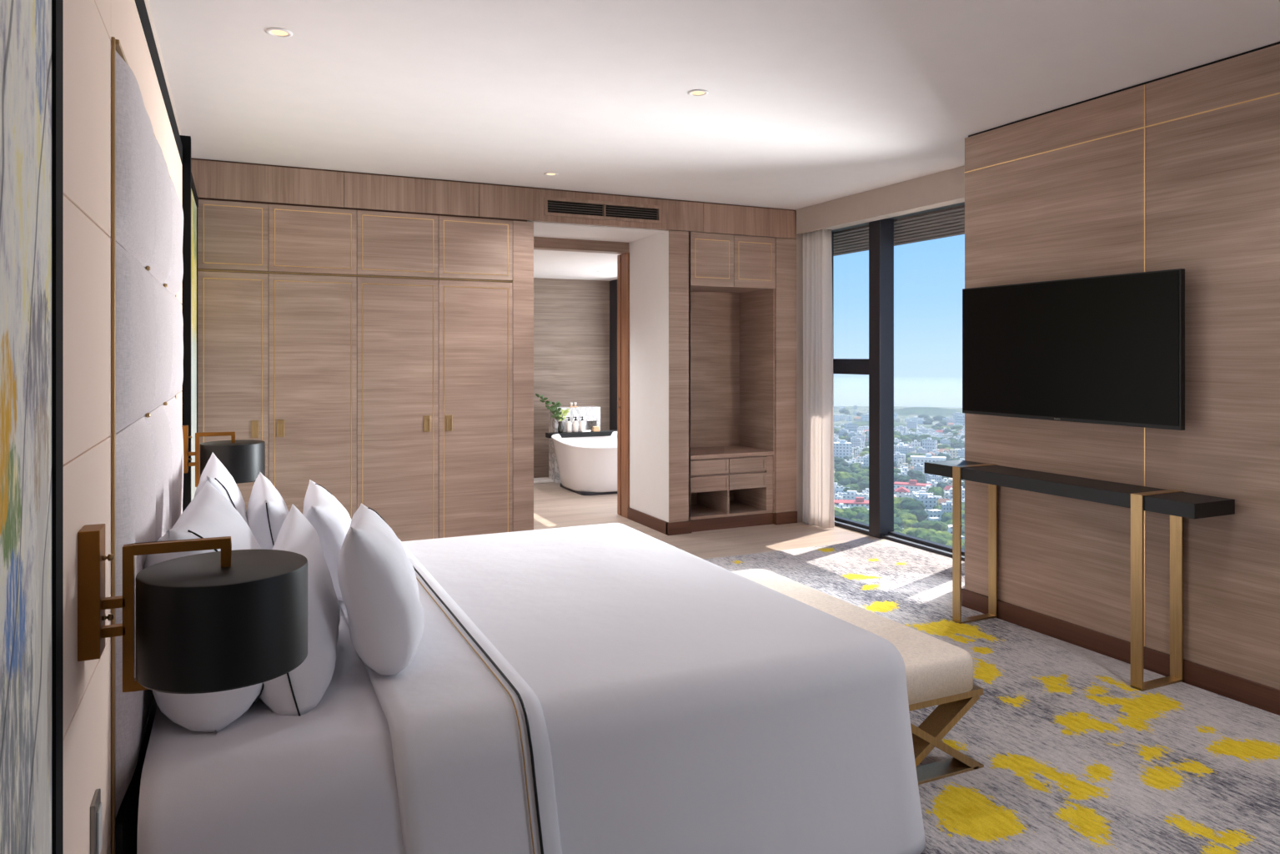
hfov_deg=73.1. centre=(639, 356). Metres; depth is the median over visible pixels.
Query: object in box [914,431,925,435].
house
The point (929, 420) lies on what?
tree mass
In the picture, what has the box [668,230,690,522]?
wall panel
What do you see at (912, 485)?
roofed building
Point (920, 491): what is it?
house
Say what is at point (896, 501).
tree
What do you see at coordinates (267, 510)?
pillow
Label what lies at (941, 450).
house
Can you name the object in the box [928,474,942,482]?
house
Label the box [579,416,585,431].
bottle
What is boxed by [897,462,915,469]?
house
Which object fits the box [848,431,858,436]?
house
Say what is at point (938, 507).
tree
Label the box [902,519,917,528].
tree
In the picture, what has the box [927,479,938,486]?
house
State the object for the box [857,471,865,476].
tree
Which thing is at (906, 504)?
tree
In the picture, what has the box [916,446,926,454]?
house
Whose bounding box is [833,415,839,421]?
house
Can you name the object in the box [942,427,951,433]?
tree
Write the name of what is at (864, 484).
tree
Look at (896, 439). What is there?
house
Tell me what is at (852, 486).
tree
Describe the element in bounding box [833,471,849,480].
tree
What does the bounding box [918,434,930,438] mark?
tree
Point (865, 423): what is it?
hill
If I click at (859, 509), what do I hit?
tree
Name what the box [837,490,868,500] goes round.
house
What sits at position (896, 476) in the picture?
tree
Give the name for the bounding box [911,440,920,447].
house
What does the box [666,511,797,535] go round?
baseboard
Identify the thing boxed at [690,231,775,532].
tall cabinet
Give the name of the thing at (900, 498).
tree
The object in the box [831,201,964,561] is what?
window
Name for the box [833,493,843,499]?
house
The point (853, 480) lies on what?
tree
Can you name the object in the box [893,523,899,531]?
tree
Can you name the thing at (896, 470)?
tree
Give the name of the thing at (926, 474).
house
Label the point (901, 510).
tree
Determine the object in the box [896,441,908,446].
house
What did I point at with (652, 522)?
baseboard
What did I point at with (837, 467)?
tree
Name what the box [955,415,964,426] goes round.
house
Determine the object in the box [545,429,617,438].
shelf
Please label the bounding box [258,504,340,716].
pillow
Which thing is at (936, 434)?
house
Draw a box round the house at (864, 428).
[858,426,868,430]
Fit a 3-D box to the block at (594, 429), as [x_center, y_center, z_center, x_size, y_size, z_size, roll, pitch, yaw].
[-0.529,0.870,10.327,0.080,0.060,0.070,0,0,-25]
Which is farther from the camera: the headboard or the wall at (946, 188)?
the wall at (946, 188)
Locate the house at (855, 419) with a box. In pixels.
[853,416,861,421]
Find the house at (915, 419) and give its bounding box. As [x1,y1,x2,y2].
[909,416,923,421]
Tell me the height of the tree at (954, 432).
8.345 m
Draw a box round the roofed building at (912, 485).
[893,479,932,492]
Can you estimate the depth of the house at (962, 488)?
585.82 m
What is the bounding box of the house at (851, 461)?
[848,460,859,467]
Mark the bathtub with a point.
(586, 465)
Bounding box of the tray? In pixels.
[568,401,577,407]
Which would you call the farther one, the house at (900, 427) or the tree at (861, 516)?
the house at (900, 427)
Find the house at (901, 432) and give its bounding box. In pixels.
[894,429,903,435]
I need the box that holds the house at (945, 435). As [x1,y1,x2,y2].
[938,433,952,438]
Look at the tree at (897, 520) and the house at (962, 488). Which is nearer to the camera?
the tree at (897, 520)
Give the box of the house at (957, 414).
[953,411,964,422]
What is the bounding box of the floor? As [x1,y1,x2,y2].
[533,476,878,558]
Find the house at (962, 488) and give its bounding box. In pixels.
[949,486,964,500]
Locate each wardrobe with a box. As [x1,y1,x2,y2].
[197,199,356,520]
[356,210,512,541]
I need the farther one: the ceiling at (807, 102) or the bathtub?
the bathtub
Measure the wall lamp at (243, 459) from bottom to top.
0.278 m
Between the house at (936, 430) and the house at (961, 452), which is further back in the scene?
the house at (936, 430)
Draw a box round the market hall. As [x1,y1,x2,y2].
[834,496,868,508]
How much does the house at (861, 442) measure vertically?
9.795 m
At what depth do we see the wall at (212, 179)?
7.27 m
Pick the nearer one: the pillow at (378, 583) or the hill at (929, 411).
the pillow at (378, 583)
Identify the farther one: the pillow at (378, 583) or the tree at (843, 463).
the tree at (843, 463)
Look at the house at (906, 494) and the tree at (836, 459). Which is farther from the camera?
the tree at (836, 459)
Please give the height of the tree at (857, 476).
10.948 m
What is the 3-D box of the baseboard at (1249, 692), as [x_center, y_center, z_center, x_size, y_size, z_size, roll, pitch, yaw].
[2.975,1.448,3.746,0.684,0.105,3.499,0,0,-25]
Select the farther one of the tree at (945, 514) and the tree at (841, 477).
the tree at (841, 477)
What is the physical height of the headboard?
2.136 m
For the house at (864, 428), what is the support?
on the ground
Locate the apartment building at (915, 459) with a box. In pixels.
[910,453,946,464]
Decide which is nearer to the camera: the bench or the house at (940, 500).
the bench
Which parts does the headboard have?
padded panel, padded panel, padded panel, panel, padded panel, padded panel, padded panel, padded panel, padded panel, padded panel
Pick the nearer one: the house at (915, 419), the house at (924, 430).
the house at (924, 430)
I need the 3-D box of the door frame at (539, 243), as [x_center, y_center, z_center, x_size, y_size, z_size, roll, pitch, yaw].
[-0.724,-1.003,7.771,1.350,0.094,0.140,0,0,-25]
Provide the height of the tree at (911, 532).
10.695 m
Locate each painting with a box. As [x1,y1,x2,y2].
[0,0,63,853]
[180,135,198,511]
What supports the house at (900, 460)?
on the ground
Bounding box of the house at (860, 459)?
[856,454,867,461]
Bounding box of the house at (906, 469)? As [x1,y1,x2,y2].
[900,466,908,472]
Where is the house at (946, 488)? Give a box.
[943,485,952,492]
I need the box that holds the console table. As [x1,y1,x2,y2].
[923,459,1234,691]
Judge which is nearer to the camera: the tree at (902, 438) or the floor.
the floor
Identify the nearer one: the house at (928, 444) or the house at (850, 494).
the house at (850, 494)
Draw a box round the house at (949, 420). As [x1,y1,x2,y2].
[946,418,954,423]
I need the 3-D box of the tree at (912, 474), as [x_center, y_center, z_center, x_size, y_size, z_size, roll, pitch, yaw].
[219.102,95.959,685.318,12.836,11.902,12.571,0,0,-18]
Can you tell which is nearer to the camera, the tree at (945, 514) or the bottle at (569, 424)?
the bottle at (569, 424)
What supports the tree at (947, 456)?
on the ground
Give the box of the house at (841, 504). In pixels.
[834,502,849,508]
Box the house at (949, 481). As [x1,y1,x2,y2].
[944,477,952,486]
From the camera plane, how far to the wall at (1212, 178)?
4.09 m
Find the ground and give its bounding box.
[833,406,962,520]
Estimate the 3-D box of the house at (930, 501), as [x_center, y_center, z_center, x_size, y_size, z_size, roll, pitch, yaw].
[182.233,94.634,552.555,11.923,13.731,11.778,0,0,3]
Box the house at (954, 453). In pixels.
[943,448,958,458]
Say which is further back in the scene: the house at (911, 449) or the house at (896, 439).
the house at (896, 439)
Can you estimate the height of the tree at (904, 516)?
10.757 m
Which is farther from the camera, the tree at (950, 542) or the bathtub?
the tree at (950, 542)
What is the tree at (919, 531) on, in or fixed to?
on the ground
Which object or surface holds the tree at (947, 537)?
on the ground
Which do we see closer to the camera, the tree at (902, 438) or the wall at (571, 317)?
the wall at (571, 317)
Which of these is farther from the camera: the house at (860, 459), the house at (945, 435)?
the house at (945, 435)
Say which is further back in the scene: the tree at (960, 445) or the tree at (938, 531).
the tree at (960, 445)
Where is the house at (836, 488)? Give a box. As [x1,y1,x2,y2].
[833,481,849,495]
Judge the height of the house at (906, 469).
10.383 m
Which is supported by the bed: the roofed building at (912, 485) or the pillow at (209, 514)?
the pillow at (209, 514)
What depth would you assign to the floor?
7.42 m
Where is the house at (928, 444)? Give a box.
[922,437,937,453]
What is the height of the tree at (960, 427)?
10.902 m
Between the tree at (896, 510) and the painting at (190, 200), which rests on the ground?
the tree at (896, 510)
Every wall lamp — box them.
[77,523,307,693]
[181,425,265,486]
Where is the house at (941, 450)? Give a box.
[938,448,948,452]
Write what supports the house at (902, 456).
on the ground
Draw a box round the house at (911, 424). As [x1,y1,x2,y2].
[906,421,917,429]
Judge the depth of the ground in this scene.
1442.14 m
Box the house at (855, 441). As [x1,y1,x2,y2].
[850,436,859,446]
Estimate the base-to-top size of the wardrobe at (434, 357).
2.545 m
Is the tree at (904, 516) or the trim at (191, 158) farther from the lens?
the tree at (904, 516)
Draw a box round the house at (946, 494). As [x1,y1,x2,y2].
[943,491,949,497]
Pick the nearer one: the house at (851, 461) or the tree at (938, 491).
the tree at (938, 491)
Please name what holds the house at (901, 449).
on the ground
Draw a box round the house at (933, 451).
[929,449,939,455]
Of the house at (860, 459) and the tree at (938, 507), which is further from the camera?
the house at (860, 459)
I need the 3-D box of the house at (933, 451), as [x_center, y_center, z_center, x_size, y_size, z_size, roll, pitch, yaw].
[293.907,97.451,861.426,7.533,8.016,7.122,0,0,3]
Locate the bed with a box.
[136,605,404,853]
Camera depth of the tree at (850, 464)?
757.55 m
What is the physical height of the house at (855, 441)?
14.536 m
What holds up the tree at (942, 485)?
on the ground
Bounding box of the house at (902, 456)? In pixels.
[893,451,905,462]
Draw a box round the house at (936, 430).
[934,429,943,434]
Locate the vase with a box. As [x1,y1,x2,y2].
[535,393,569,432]
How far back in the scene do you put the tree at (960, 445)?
905.67 m
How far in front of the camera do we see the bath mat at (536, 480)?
10.23 m
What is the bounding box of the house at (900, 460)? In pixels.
[898,457,903,464]
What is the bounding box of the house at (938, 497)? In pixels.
[933,495,952,501]
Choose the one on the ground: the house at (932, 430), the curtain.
the house at (932, 430)
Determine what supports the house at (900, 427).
on the ground
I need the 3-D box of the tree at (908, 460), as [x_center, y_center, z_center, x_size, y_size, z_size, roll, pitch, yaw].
[252.025,98.099,804.004,10.960,7.333,11.677,0,0,34]
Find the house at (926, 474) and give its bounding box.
[924,472,930,483]
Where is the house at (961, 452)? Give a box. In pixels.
[958,447,964,456]
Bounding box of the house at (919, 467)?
[913,463,924,473]
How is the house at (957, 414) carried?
on the ground
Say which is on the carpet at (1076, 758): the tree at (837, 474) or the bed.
the bed
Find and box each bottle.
[566,416,572,432]
[572,416,578,431]
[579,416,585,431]
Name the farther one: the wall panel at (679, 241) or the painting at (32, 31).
the wall panel at (679, 241)
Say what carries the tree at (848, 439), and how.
on the ground
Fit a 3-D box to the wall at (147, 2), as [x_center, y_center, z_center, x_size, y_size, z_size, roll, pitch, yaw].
[-1.416,0.090,2.187,0.120,2.820,9.160,0,0,-25]
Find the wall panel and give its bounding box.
[63,0,182,853]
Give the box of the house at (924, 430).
[918,427,928,433]
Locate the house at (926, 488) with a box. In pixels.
[920,485,930,491]
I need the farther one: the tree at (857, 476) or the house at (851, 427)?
the house at (851, 427)
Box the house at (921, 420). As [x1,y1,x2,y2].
[917,418,925,423]
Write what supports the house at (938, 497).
on the ground
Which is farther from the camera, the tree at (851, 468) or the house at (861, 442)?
the house at (861, 442)
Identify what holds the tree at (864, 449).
on the ground
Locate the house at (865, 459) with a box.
[863,454,868,466]
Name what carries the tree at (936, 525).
on the ground
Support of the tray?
on the marble block at (590, 414)
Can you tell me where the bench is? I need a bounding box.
[732,568,983,784]
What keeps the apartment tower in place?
on the ground
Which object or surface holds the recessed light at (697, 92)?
in the ceiling at (807, 102)
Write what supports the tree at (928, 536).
on the ground
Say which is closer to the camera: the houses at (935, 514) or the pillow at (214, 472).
the pillow at (214, 472)
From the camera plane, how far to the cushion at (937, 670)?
3.20 m
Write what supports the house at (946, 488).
on the ground
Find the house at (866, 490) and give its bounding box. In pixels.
[862,487,868,492]
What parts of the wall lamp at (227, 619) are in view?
wall plate, arm, arm, lamp shade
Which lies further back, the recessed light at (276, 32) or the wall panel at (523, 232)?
the wall panel at (523, 232)
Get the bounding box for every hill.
[835,421,906,427]
[893,406,963,416]
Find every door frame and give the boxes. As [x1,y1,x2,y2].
[533,236,628,254]
[621,252,629,517]
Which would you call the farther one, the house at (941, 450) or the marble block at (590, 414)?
the house at (941, 450)
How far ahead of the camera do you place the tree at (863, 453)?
831.39 m
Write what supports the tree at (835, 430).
on the ground
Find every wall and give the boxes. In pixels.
[144,0,181,135]
[190,159,796,522]
[533,277,609,477]
[795,165,964,522]
[964,44,1279,689]
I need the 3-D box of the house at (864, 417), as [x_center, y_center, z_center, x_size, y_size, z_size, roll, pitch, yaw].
[351.268,94.024,1326.516,21.563,11.173,9.059,0,0,12]
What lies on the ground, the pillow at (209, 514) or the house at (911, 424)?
the house at (911, 424)
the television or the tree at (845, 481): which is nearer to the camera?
the television
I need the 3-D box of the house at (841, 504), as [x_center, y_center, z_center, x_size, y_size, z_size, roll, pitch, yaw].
[126.175,96.848,539.194,8.652,9.305,6.983,0,0,13]
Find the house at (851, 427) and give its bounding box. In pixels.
[843,421,857,431]
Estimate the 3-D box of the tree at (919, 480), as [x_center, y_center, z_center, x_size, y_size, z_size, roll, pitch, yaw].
[212.182,97.226,659.577,9.625,9.180,9.828,0,0,-29]
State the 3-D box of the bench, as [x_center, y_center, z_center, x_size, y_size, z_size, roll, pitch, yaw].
[0.733,1.289,3.690,0.465,0.419,1.450,0,0,-25]
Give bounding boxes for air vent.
[543,195,662,223]
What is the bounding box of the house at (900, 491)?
[894,486,909,496]
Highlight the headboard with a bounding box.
[111,36,183,853]
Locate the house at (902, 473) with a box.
[897,471,908,476]
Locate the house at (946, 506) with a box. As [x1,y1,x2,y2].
[940,500,952,513]
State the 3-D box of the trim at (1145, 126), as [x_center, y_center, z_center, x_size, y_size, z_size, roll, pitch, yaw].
[2.680,0.048,3.605,0.004,2.704,3.473,0,0,-25]
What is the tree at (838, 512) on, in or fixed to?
on the ground
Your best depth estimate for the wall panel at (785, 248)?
7.73 m
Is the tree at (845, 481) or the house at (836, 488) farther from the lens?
the tree at (845, 481)
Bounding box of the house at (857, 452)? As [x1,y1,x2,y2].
[854,449,862,456]
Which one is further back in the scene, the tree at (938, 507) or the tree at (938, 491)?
the tree at (938, 491)
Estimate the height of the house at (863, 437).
13.775 m
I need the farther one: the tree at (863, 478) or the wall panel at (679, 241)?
the tree at (863, 478)
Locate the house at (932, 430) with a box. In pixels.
[928,428,936,432]
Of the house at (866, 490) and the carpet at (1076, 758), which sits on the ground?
the house at (866, 490)
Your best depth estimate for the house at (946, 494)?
598.83 m
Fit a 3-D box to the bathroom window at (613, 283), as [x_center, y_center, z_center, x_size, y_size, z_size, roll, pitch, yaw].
[0.225,0.268,9.868,0.100,2.473,2.700,0,0,-25]
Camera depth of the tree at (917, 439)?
943.36 m
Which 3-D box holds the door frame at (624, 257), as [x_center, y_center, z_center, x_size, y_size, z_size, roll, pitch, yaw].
[-0.128,0.272,8.046,0.038,2.456,0.155,0,0,-25]
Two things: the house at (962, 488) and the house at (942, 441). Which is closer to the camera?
the house at (962, 488)
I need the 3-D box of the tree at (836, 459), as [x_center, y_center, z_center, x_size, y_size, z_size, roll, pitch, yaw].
[179.066,96.700,784.864,12.064,10.310,12.319,0,0,-41]
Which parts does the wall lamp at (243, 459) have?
wall plate, arm, arm, lamp shade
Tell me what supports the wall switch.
attached to the wall at (147, 2)
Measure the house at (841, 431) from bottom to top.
12.933 m
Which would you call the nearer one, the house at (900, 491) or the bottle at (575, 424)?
the bottle at (575, 424)
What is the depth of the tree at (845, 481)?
646.38 m
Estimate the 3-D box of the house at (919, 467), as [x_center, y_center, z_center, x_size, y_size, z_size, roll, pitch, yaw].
[231.354,95.256,715.564,6.896,12.488,8.857,0,0,28]
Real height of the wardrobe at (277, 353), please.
2.545 m
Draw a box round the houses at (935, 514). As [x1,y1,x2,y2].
[833,405,964,539]
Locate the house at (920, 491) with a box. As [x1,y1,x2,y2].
[913,490,933,494]
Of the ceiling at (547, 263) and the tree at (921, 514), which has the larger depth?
the tree at (921, 514)
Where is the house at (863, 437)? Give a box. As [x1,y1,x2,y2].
[855,432,866,446]
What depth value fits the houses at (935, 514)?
519.38 m
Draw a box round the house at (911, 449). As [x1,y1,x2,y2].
[902,445,915,452]
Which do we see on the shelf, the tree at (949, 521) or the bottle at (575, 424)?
the bottle at (575, 424)
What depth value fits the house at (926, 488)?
615.73 m
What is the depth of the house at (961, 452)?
833.83 m
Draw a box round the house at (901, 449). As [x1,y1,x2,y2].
[895,445,908,454]
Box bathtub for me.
[551,431,617,495]
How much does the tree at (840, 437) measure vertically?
9.541 m
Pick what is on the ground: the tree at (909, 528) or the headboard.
the tree at (909, 528)
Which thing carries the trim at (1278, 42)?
attached to the wall at (1212, 178)
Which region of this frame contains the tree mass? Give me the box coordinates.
[838,407,964,534]
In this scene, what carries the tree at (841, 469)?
on the ground
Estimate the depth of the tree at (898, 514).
506.98 m
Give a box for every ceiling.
[148,0,1279,210]
[533,249,618,281]
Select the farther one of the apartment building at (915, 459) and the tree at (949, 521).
the apartment building at (915, 459)
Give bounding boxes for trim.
[134,0,182,164]
[190,157,795,221]
[197,269,512,282]
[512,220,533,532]
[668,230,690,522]
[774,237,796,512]
[964,84,1279,646]
[968,41,1279,136]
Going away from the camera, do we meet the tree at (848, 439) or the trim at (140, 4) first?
the trim at (140, 4)
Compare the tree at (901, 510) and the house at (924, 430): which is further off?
the house at (924, 430)
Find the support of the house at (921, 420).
on the ground
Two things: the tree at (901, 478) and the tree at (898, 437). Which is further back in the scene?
the tree at (898, 437)
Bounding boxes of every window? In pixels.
[609,279,617,430]
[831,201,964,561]
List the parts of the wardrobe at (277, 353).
door, door, handle, handle, door, door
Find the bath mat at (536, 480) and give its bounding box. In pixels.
[533,476,553,483]
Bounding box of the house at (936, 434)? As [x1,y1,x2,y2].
[933,433,942,437]
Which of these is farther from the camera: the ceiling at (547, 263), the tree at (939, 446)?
the tree at (939, 446)
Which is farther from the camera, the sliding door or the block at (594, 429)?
the block at (594, 429)
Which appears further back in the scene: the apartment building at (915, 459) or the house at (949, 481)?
the apartment building at (915, 459)
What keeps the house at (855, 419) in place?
on the ground
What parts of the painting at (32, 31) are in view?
frame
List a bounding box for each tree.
[833,428,839,434]
[833,456,844,464]
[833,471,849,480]
[834,464,850,471]
[834,506,843,517]
[837,466,852,472]
[837,474,853,481]
[838,436,847,439]
[838,460,848,466]
[838,478,850,485]
[840,507,857,519]
[842,483,859,491]
[843,456,852,460]
[845,436,852,441]
[846,472,863,481]
[846,476,858,483]
[849,462,861,466]
[849,466,858,470]
[850,506,868,515]
[851,517,864,522]
[853,467,868,476]
[854,512,868,520]
[855,479,868,492]
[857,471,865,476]
[859,451,868,456]
[859,466,868,469]
[860,476,868,480]
[862,447,868,451]
[893,434,900,439]
[893,467,900,473]
[893,473,898,481]
[893,496,903,510]
[893,507,899,513]
[893,517,904,528]
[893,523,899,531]
[896,496,915,501]
[896,511,912,517]
[897,474,911,482]
[898,509,909,512]
[898,512,918,522]
[900,436,912,441]
[900,497,925,510]
[901,527,917,532]
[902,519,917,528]
[905,456,910,463]
[905,529,914,536]
[907,469,923,479]
[908,508,927,522]
[912,520,930,527]
[913,476,925,483]
[913,528,937,537]
[914,438,922,446]
[916,532,948,544]
[917,520,948,531]
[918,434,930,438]
[925,486,944,497]
[932,505,940,509]
[935,530,952,535]
[936,481,949,488]
[937,443,949,449]
[937,532,952,541]
[938,452,950,460]
[940,516,952,522]
[941,512,952,517]
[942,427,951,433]
[943,518,964,526]
[945,539,963,546]
[950,430,958,434]
[952,425,963,430]
[953,443,963,449]
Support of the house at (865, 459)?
on the ground
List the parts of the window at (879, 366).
head rail, sill, rail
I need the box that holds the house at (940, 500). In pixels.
[937,498,949,505]
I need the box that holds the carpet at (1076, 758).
[702,538,1279,853]
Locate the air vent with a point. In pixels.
(553, 206)
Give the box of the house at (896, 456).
[893,453,898,468]
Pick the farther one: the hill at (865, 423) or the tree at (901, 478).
the hill at (865, 423)
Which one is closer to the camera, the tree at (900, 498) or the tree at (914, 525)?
the tree at (914, 525)
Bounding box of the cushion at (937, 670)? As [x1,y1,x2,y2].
[732,568,973,704]
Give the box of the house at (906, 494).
[903,491,918,498]
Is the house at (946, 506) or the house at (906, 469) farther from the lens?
the house at (906, 469)
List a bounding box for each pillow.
[144,481,264,734]
[194,451,247,523]
[246,471,288,549]
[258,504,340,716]
[302,479,351,600]
[337,502,424,677]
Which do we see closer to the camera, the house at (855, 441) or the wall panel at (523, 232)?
the wall panel at (523, 232)
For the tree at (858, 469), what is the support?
on the ground
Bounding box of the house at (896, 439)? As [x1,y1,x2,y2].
[893,437,901,442]
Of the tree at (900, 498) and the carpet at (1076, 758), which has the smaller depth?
the carpet at (1076, 758)
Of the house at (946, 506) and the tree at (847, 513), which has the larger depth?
the house at (946, 506)
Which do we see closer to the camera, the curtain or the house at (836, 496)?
the curtain
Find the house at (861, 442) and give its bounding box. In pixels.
[859,438,864,448]
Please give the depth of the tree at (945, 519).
487.44 m
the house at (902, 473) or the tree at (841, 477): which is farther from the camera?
the house at (902, 473)
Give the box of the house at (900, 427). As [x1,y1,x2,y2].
[894,425,907,433]
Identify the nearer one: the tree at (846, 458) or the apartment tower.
the tree at (846, 458)
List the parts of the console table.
leg, foot rail, leg, leg, foot rail, leg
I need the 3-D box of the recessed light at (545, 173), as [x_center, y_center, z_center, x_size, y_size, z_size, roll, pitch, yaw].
[-0.643,-1.318,6.255,0.102,0.008,0.102,0,0,-25]
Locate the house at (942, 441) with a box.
[939,438,950,447]
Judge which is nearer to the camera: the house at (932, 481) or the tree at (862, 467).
the house at (932, 481)
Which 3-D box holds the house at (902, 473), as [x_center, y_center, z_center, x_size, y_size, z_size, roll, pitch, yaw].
[211.678,97.118,693.613,8.954,8.765,6.633,0,0,4]
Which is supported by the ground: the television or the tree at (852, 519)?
the tree at (852, 519)
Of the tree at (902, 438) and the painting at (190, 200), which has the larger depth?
the tree at (902, 438)
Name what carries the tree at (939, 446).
on the ground
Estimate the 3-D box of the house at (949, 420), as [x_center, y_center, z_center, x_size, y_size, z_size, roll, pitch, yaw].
[443.587,94.818,1233.831,9.010,10.074,9.083,0,0,9]
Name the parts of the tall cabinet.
drawer, drawer, door, panel, drawer, drawer, door, panel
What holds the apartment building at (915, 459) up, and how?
on the ground
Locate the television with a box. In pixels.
[962,268,1184,430]
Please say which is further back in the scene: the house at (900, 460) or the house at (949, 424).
the house at (949, 424)
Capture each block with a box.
[548,406,600,482]
[591,426,599,431]
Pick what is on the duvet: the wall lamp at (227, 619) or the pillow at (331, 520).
the pillow at (331, 520)
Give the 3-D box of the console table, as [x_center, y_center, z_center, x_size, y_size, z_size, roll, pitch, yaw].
[2.127,1.057,4.419,0.287,0.874,1.585,0,0,-25]
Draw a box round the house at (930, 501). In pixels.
[913,492,937,509]
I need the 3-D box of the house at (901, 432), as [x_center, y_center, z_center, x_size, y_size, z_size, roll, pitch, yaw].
[325.759,96.418,1087.210,9.674,8.284,10.189,0,0,30]
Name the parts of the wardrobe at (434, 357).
door, door, handle, handle, door, door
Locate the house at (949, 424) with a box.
[946,422,953,426]
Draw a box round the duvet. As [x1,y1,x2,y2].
[338,522,925,853]
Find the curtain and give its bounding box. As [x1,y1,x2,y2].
[802,229,834,527]
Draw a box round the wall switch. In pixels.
[90,788,102,853]
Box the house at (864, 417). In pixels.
[861,413,868,421]
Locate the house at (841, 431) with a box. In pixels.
[838,428,848,439]
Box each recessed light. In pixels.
[266,27,292,37]
[544,172,557,175]
[687,89,707,96]
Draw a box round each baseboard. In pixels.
[627,506,667,534]
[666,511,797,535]
[961,587,1279,715]
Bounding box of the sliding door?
[617,254,621,515]
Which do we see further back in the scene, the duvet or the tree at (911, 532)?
the tree at (911, 532)
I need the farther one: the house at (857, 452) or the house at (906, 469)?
the house at (857, 452)
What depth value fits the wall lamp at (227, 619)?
1.42 m
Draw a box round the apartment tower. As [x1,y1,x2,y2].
[833,439,851,458]

